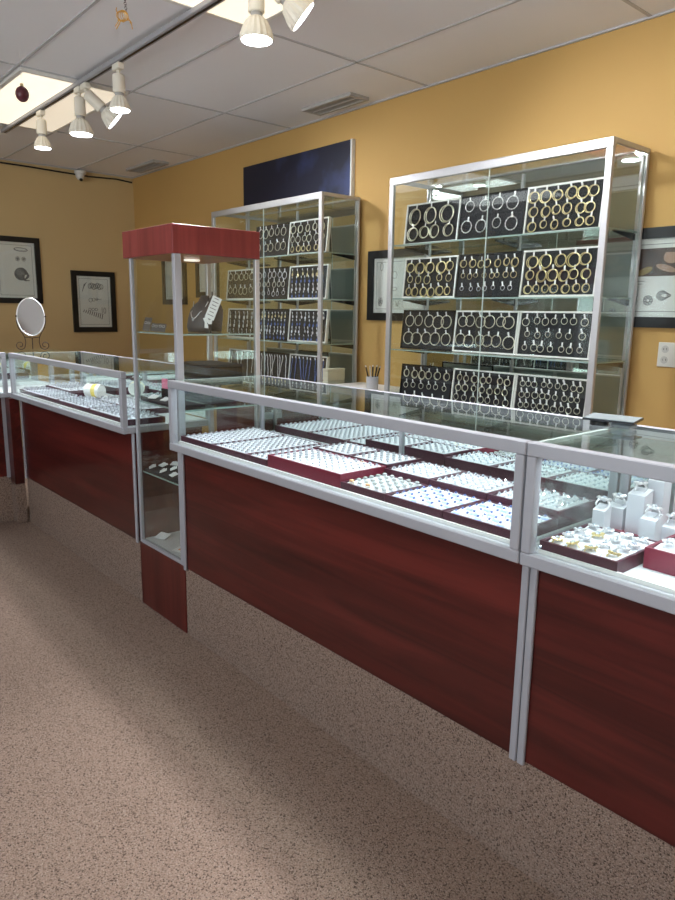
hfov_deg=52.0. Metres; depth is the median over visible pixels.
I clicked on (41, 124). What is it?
socket
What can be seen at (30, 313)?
mirror glass
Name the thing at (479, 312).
earring
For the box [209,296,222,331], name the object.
bust
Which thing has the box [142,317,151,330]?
card
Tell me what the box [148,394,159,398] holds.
card
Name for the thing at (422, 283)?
earring
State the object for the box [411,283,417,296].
earring
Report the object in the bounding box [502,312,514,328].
earring
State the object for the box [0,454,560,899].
floor
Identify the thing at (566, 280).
earring
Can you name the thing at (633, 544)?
ring
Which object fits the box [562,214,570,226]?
earring
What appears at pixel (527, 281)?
earring
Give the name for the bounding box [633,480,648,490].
ring
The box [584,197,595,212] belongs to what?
earring
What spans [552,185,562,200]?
earring
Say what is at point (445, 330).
earring
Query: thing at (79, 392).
tray
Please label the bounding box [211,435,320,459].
tray
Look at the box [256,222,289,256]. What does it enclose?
display board
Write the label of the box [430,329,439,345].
earring
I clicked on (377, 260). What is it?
framed picture
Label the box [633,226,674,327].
framed picture
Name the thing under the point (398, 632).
display case
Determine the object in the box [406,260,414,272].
earring
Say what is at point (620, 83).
wall
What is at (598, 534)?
ring
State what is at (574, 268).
earring
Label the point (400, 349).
glass shelf
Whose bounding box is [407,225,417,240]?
earring
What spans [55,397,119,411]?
tray
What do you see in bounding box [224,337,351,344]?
glass shelf
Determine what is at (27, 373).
display case
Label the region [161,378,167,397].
box
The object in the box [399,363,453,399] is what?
display board
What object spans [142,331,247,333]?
glass shelf
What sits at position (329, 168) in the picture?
wall sign
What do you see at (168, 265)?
print
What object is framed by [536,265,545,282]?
earring
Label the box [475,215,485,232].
earring
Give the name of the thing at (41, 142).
track light
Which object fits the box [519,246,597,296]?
display board
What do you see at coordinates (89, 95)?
socket
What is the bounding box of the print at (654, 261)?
[638,247,674,276]
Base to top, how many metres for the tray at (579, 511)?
0.040 m
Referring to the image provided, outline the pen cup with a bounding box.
[366,376,378,389]
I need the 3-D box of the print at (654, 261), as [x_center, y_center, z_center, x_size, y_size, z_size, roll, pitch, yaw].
[1.435,-0.778,2.843,0.001,0.115,0.448,-9,15,-40]
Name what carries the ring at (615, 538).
on the tray at (625, 562)
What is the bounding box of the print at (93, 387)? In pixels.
[90,384,96,397]
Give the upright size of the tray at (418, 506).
0.026 m
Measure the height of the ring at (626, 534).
0.020 m
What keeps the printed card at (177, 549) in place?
on the display case at (164, 590)
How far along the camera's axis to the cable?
6.03 m
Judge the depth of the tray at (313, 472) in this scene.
1.95 m
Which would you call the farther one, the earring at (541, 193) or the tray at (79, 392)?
the tray at (79, 392)
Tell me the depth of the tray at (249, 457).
2.15 m
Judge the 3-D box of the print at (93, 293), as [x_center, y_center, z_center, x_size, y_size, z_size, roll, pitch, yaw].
[-2.253,-1.372,6.404,0.316,0.458,0.006,-9,15,-40]
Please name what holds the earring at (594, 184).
on the display board at (564, 186)
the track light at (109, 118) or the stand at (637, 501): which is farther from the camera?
the track light at (109, 118)
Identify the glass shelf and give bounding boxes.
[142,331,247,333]
[144,400,252,409]
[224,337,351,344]
[229,251,345,263]
[245,300,338,301]
[395,228,633,249]
[395,348,623,361]
[400,298,629,300]
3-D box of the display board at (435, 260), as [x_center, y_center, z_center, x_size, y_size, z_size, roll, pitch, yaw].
[0.485,-0.902,3.620,0.041,0.211,0.364,-9,15,-40]
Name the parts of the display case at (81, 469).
post, panel trim, rail, rail, post, panel, glass, mirror door, post, rail, panel trim, rail, panel, mirror door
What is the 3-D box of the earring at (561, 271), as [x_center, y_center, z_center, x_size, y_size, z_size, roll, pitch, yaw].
[0.990,-0.772,3.026,0.013,0.071,0.059,-7,14,-35]
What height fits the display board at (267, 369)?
0.223 m
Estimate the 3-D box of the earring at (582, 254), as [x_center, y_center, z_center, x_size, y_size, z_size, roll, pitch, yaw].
[1.057,-0.824,2.949,0.061,0.070,0.013,12,16,44]
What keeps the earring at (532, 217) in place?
on the display board at (564, 186)
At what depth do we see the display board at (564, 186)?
3.00 m
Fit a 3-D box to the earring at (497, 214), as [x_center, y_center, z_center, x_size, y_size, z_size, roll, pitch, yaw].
[0.749,-1.077,3.255,0.010,0.067,0.054,-8,14,-37]
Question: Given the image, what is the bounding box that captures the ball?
[15,53,28,101]
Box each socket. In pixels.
[36,118,46,134]
[74,96,85,116]
[83,90,104,111]
[112,72,125,93]
[248,0,264,14]
[660,356,667,363]
[661,346,668,352]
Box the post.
[5,397,27,522]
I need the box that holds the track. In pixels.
[0,0,224,134]
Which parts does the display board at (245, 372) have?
frame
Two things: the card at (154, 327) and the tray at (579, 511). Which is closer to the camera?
the tray at (579, 511)
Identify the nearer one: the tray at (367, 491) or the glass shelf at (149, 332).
the tray at (367, 491)
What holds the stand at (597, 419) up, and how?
on the display case at (398, 632)
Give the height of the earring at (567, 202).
0.069 m
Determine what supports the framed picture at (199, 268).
attached to the wall at (620, 83)
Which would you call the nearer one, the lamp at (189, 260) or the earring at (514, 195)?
the lamp at (189, 260)
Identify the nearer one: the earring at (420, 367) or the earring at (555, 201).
the earring at (555, 201)
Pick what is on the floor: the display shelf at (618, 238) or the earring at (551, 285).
the display shelf at (618, 238)
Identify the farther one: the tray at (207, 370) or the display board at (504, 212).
the display board at (504, 212)
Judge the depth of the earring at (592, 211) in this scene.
2.90 m
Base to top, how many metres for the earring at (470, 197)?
0.070 m
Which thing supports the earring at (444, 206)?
on the display board at (455, 202)
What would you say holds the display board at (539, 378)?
on the display shelf at (618, 238)
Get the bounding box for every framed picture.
[0,235,43,303]
[70,270,116,331]
[161,261,187,304]
[195,263,219,297]
[366,248,424,320]
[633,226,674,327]
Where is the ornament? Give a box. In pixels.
[115,0,132,28]
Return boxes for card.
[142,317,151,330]
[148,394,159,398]
[150,323,158,331]
[154,532,170,539]
[157,323,166,331]
[172,546,180,552]
[203,295,221,332]
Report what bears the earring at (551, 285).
on the display board at (593, 250)
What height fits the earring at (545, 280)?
0.056 m
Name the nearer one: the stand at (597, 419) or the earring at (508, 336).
the stand at (597, 419)
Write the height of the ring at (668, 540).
0.021 m
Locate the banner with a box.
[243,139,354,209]
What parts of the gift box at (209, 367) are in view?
lid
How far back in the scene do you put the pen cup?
3.94 m
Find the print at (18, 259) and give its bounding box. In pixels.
[0,241,36,297]
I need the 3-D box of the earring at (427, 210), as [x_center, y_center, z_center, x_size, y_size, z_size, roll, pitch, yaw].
[0.478,-1.216,3.555,0.018,0.104,0.096,-7,14,-35]
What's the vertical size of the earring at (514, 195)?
0.083 m
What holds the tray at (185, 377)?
on the gift box at (186, 375)
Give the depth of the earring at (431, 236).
3.54 m
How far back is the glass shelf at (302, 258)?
4.53 m
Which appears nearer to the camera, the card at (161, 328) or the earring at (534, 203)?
the card at (161, 328)
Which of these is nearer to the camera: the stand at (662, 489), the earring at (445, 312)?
the stand at (662, 489)
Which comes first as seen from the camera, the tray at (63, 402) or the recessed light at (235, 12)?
the recessed light at (235, 12)
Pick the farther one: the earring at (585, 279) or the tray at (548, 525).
the earring at (585, 279)
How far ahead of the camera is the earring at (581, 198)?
2.93 m
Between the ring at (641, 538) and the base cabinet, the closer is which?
the ring at (641, 538)
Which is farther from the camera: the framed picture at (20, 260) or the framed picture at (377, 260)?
the framed picture at (20, 260)
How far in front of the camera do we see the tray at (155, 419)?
2.91 m
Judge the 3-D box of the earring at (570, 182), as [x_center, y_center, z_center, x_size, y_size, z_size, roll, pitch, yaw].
[1.003,-1.112,2.961,0.013,0.074,0.061,-8,14,-38]
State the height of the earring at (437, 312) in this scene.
0.090 m
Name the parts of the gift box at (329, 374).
lid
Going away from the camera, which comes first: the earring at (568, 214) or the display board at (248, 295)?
the earring at (568, 214)
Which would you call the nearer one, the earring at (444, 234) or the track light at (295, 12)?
the track light at (295, 12)
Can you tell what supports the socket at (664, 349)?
attached to the wall outlet at (666, 350)
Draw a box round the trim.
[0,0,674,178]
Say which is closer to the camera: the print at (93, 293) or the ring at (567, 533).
the ring at (567, 533)
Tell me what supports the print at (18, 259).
attached to the framed picture at (20, 260)
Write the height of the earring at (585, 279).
0.058 m
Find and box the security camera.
[74,170,85,180]
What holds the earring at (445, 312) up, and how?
hanging from the display board at (452, 313)
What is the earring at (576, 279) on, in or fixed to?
on the display board at (593, 250)
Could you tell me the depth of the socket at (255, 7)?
2.47 m
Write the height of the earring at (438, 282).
0.069 m
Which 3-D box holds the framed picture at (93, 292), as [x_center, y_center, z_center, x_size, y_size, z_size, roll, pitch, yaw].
[-2.249,-1.371,6.399,0.406,0.548,0.022,-9,15,-40]
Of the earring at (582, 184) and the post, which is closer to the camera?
the earring at (582, 184)
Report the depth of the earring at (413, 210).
3.64 m
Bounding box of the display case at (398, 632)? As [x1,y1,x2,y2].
[167,375,624,863]
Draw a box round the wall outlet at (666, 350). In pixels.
[657,342,674,367]
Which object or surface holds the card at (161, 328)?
on the display case at (164, 590)
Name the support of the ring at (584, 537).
on the tray at (625, 562)
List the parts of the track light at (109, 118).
lamp shade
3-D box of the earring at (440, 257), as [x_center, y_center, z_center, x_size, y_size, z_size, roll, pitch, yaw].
[0.532,-0.945,3.543,0.014,0.083,0.070,-9,15,-40]
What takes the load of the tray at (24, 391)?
on the display case at (81, 469)
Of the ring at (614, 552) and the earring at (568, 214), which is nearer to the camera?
the ring at (614, 552)
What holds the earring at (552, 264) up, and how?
on the display board at (593, 250)
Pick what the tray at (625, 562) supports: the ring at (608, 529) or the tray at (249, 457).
the ring at (608, 529)
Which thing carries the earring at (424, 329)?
on the display board at (452, 313)
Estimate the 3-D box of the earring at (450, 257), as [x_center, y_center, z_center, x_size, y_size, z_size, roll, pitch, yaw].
[0.568,-0.941,3.502,0.012,0.066,0.057,-9,15,-41]
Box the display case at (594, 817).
[511,425,674,899]
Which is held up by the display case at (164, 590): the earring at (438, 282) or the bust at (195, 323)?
the bust at (195, 323)
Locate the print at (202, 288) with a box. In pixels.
[199,263,212,291]
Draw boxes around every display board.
[226,269,252,299]
[227,308,253,338]
[228,348,253,375]
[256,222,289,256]
[259,266,289,298]
[260,309,289,340]
[260,351,289,377]
[287,217,331,254]
[287,264,330,298]
[287,309,329,342]
[288,354,329,382]
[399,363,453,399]
[400,310,455,350]
[402,255,458,297]
[403,197,461,243]
[450,368,515,407]
[452,310,519,355]
[454,251,523,297]
[457,188,527,239]
[512,373,586,416]
[515,311,592,359]
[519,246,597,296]
[523,177,603,233]
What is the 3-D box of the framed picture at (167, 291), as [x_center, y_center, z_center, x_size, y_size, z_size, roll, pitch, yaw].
[-1.435,-1.498,6.074,0.022,0.432,0.420,-9,15,-40]
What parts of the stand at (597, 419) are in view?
plate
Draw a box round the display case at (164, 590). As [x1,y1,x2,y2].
[122,223,259,632]
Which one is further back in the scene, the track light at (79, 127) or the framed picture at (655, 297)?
the track light at (79, 127)
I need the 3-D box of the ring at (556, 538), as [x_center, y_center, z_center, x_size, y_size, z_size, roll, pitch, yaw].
[0.435,0.178,1.368,0.026,0.020,0.019,-2,11,-12]
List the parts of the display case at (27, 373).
panel, post, rail, panel trim, mirror door, glass, glass, post, post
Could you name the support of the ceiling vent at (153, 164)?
in the ceiling
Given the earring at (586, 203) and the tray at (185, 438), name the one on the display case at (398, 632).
the tray at (185, 438)
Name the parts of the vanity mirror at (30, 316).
scroll leg, scroll leg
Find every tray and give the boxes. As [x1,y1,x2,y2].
[20,388,82,402]
[46,384,85,396]
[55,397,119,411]
[86,406,164,425]
[98,397,168,413]
[142,397,203,407]
[145,465,177,482]
[181,427,284,449]
[184,365,241,375]
[184,376,203,379]
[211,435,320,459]
[245,443,324,466]
[268,448,385,487]
[313,442,379,456]
[341,474,426,501]
[348,450,420,467]
[384,461,466,484]
[385,485,484,518]
[429,471,513,499]
[443,500,557,538]
[487,488,595,528]
[540,523,656,572]
[643,534,674,575]
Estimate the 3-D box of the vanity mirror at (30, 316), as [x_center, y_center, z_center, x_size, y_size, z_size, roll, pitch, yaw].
[-1.782,-0.734,4.026,0.136,0.300,0.127,4,12,17]
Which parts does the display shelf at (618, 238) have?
post, rail, post, rail, rail, post, rail, post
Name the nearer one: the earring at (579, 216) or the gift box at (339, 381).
the earring at (579, 216)
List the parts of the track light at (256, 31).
lamp shade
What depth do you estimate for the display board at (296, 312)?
4.43 m
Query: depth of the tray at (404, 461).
2.02 m
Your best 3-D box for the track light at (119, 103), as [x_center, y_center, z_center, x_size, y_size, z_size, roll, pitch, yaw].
[-1.063,-1.766,3.367,0.102,0.214,0.102,-9,15,-40]
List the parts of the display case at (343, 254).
post, rail, post, glass, rail, rail, post, rail, post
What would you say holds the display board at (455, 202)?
on the display shelf at (618, 238)
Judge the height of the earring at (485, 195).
0.076 m
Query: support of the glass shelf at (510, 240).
attached to the display shelf at (618, 238)
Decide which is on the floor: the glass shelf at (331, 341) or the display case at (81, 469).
the display case at (81, 469)
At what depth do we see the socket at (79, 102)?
3.72 m
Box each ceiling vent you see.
[126,160,168,172]
[302,92,368,115]
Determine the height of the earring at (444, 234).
0.079 m
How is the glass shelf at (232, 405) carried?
attached to the display case at (164, 590)
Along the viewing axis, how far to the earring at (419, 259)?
3.65 m
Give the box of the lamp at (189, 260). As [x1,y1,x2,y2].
[184,259,199,261]
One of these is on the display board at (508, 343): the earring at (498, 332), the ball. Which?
the earring at (498, 332)
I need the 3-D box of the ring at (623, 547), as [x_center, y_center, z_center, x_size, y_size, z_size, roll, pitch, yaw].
[0.544,0.191,1.318,0.021,0.022,0.024,-6,13,-31]
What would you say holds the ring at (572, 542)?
on the tray at (625, 562)
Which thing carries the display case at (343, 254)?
on the floor
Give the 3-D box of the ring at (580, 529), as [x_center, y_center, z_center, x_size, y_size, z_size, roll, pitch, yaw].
[0.501,0.168,1.428,0.026,0.019,0.019,3,11,12]
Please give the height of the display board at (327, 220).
0.211 m
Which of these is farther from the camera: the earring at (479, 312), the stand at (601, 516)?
the earring at (479, 312)
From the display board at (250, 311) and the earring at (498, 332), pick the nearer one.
the earring at (498, 332)
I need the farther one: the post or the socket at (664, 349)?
the post
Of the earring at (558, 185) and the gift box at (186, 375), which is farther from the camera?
the earring at (558, 185)
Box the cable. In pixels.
[0,162,131,182]
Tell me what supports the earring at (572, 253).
on the display board at (593, 250)
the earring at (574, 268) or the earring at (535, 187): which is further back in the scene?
the earring at (535, 187)
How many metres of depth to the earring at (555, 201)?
3.02 m
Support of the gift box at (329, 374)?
on the gift box at (339, 381)
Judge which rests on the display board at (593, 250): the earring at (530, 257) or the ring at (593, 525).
the earring at (530, 257)
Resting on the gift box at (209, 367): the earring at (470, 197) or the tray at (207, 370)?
the tray at (207, 370)
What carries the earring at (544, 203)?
on the display board at (564, 186)
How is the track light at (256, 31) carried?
attached to the track
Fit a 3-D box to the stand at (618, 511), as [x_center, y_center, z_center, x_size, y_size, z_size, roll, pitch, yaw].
[0.628,0.143,1.546,0.040,0.059,0.040,-9,15,-40]
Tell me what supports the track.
attached to the ceiling
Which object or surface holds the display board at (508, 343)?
on the display shelf at (618, 238)
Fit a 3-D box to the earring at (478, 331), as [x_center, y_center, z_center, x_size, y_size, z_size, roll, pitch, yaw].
[0.700,-0.548,3.405,0.009,0.074,0.058,-8,14,-37]
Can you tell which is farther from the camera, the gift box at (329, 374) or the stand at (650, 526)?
the gift box at (329, 374)
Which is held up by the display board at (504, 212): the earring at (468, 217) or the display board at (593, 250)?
the earring at (468, 217)
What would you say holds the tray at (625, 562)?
on the display case at (594, 817)
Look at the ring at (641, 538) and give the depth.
1.37 m
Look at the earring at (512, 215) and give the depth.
3.19 m
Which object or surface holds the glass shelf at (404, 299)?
attached to the display shelf at (618, 238)
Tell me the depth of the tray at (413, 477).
1.90 m
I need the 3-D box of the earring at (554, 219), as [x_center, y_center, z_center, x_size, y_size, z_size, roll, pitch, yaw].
[0.949,-0.995,3.025,0.011,0.061,0.048,-6,13,-30]
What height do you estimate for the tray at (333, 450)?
0.047 m
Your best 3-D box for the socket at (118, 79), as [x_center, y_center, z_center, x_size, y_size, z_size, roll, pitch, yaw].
[-1.065,-1.784,3.365,0.059,0.091,0.061,-9,15,-40]
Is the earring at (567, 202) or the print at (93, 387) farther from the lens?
the print at (93, 387)
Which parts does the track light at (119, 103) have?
lamp shade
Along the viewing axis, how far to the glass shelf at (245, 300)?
4.60 m
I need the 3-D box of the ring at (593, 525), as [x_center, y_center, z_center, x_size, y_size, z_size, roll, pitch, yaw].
[0.539,0.164,1.457,0.019,0.020,0.026,-10,15,-43]
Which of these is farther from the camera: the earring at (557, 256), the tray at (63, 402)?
the tray at (63, 402)
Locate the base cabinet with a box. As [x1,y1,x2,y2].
[334,382,399,392]
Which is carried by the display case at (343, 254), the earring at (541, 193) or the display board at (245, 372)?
the display board at (245, 372)
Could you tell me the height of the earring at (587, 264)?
0.063 m
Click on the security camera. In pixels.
(79, 174)
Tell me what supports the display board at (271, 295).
on the display case at (343, 254)
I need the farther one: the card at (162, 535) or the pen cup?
the pen cup
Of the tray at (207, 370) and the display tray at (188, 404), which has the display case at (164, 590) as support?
the display tray at (188, 404)
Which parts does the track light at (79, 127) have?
lamp shade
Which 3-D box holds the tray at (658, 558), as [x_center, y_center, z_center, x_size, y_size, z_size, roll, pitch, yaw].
[0.707,0.210,1.268,0.155,0.040,0.223,-9,15,-40]
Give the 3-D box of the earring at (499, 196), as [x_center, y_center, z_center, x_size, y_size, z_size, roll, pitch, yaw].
[0.753,-1.167,3.246,0.062,0.078,0.012,11,15,41]
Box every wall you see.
[0,160,139,446]
[133,12,674,442]
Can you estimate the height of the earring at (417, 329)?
0.090 m
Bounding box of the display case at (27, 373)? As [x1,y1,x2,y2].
[0,348,74,522]
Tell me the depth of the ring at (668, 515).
1.44 m
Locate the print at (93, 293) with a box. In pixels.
[76,276,111,326]
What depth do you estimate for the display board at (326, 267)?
4.38 m
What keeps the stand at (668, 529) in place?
on the mat
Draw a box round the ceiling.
[0,0,674,176]
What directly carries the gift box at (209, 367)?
on the gift box at (186, 375)
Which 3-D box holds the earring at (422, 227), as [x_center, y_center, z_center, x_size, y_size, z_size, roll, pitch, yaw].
[0.449,-1.139,3.590,0.014,0.077,0.071,-9,15,-41]
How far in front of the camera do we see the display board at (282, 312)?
4.68 m
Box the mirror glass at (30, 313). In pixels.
[17,299,43,334]
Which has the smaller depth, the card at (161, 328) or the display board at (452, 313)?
the card at (161, 328)
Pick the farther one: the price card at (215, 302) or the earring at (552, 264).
the earring at (552, 264)
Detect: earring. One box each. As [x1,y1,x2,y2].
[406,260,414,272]
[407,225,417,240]
[409,205,420,225]
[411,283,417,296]
[411,329,420,345]
[415,259,424,273]
[418,367,424,379]
[419,223,428,237]
[420,283,426,296]
[421,329,430,343]
[424,203,436,223]
[425,258,433,273]
[427,283,433,297]
[429,221,438,237]
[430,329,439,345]
[432,312,443,328]
[435,282,442,295]
[436,257,445,273]
[439,200,453,222]
[441,312,451,328]
[441,330,450,345]
[443,221,452,236]
[446,257,453,270]
[455,330,464,344]
[461,217,471,233]
[463,330,473,347]
[465,197,474,211]
[469,256,475,267]
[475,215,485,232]
[475,312,485,327]
[475,331,483,345]
[479,195,489,211]
[484,311,494,327]
[491,332,500,346]
[492,192,503,209]
[492,214,500,227]
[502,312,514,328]
[502,332,513,349]
[505,211,517,230]
[506,191,518,209]
[523,281,531,293]
[525,267,533,279]
[526,252,538,268]
[527,217,535,232]
[528,187,539,203]
[528,203,537,217]
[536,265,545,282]
[539,185,551,202]
[539,249,551,268]
[541,203,550,217]
[541,280,548,292]
[546,264,557,281]
[549,280,557,292]
[550,216,557,229]
[551,201,560,214]
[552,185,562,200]
[555,250,566,266]
[558,265,568,281]
[561,280,569,293]
[562,198,571,214]
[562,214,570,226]
[565,182,577,198]
[566,248,580,266]
[569,265,578,278]
[572,279,579,291]
[575,198,585,213]
[575,213,583,225]
[576,181,588,198]
[578,248,591,264]
[580,264,590,278]
[581,279,589,292]
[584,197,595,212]
[585,211,594,225]
[588,180,599,195]
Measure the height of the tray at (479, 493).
0.040 m
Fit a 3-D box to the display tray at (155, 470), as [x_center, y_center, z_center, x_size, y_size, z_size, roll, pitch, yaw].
[-0.607,0.094,2.755,0.186,0.010,0.336,-9,15,-40]
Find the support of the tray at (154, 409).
on the display case at (81, 469)
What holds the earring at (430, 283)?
attached to the display board at (435, 260)
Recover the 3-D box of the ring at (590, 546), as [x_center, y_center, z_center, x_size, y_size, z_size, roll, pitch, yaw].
[0.483,0.189,1.319,0.026,0.019,0.019,4,12,15]
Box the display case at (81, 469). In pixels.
[8,351,207,600]
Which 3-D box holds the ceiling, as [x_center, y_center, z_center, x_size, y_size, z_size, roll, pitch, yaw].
[-1.305,-1.524,1.114,6.418,0.088,9.231,-9,15,-40]
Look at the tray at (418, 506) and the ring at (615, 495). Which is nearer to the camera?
the ring at (615, 495)
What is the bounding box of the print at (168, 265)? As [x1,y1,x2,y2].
[165,261,182,298]
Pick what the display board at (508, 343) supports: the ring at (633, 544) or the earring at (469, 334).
the earring at (469, 334)
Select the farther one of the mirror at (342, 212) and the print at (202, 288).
the print at (202, 288)
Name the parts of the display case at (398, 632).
post, panel trim, post, mirror door, rail, rail, panel, glass, rail, mirror door, post, panel trim, rail, post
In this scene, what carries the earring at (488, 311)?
on the display board at (508, 343)
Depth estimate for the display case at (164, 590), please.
2.62 m
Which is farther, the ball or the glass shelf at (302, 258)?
the glass shelf at (302, 258)
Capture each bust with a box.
[187,295,211,331]
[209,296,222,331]
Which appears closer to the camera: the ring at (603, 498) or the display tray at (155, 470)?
the ring at (603, 498)
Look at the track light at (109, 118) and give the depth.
3.67 m
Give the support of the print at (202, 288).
attached to the framed picture at (199, 268)
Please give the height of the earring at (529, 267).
0.061 m
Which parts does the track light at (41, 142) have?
lamp shade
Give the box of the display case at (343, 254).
[211,191,359,430]
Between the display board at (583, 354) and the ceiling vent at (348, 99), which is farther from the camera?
the ceiling vent at (348, 99)
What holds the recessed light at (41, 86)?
in the ceiling
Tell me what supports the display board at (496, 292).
on the display shelf at (618, 238)
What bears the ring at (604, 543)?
on the tray at (625, 562)
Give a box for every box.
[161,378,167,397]
[184,360,242,375]
[184,372,241,379]
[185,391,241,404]
[323,368,344,380]
[323,380,344,383]
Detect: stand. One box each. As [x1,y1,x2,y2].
[83,384,105,397]
[582,413,643,428]
[592,503,611,527]
[610,499,626,529]
[624,486,653,534]
[638,511,663,540]
[648,479,671,523]
[661,519,674,539]
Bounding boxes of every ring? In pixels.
[551,535,563,542]
[562,531,574,537]
[566,540,579,547]
[574,527,586,533]
[578,535,591,541]
[584,544,597,551]
[588,523,599,531]
[591,531,604,537]
[595,495,611,506]
[598,541,611,548]
[603,527,614,532]
[606,550,621,556]
[608,535,622,543]
[612,492,626,503]
[615,544,630,553]
[620,532,633,538]
[627,540,640,549]
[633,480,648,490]
[635,536,648,544]
[644,504,662,517]
[662,538,674,547]
[666,512,674,522]
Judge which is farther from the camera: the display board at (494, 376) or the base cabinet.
the base cabinet
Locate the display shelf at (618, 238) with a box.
[384,136,649,416]
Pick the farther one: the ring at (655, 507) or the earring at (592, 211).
the earring at (592, 211)
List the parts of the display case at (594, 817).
panel trim, post, rail, panel, rail, post, mirror door, glass, rail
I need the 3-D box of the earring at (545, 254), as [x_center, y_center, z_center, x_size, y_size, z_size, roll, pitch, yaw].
[0.930,-0.853,3.092,0.015,0.085,0.073,-8,14,-37]
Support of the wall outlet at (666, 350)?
attached to the wall at (620, 83)
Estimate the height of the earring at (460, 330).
0.080 m
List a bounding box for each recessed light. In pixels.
[0,67,127,132]
[163,0,282,26]
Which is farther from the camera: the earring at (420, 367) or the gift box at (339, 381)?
the gift box at (339, 381)
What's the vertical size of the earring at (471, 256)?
0.058 m
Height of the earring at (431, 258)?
0.076 m
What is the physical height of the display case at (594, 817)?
0.973 m
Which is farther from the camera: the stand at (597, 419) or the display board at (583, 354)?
the display board at (583, 354)
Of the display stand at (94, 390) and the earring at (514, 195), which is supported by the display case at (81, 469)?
the display stand at (94, 390)
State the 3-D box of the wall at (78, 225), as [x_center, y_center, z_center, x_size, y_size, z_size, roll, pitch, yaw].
[-4.313,-1.002,4.734,6.218,2.428,0.100,-9,15,-40]
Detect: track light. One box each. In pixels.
[34,109,51,149]
[69,86,93,137]
[80,82,121,128]
[109,61,130,112]
[240,0,273,46]
[274,0,313,30]
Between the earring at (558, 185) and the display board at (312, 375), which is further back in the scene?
the display board at (312, 375)
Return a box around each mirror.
[15,298,48,349]
[248,200,354,382]

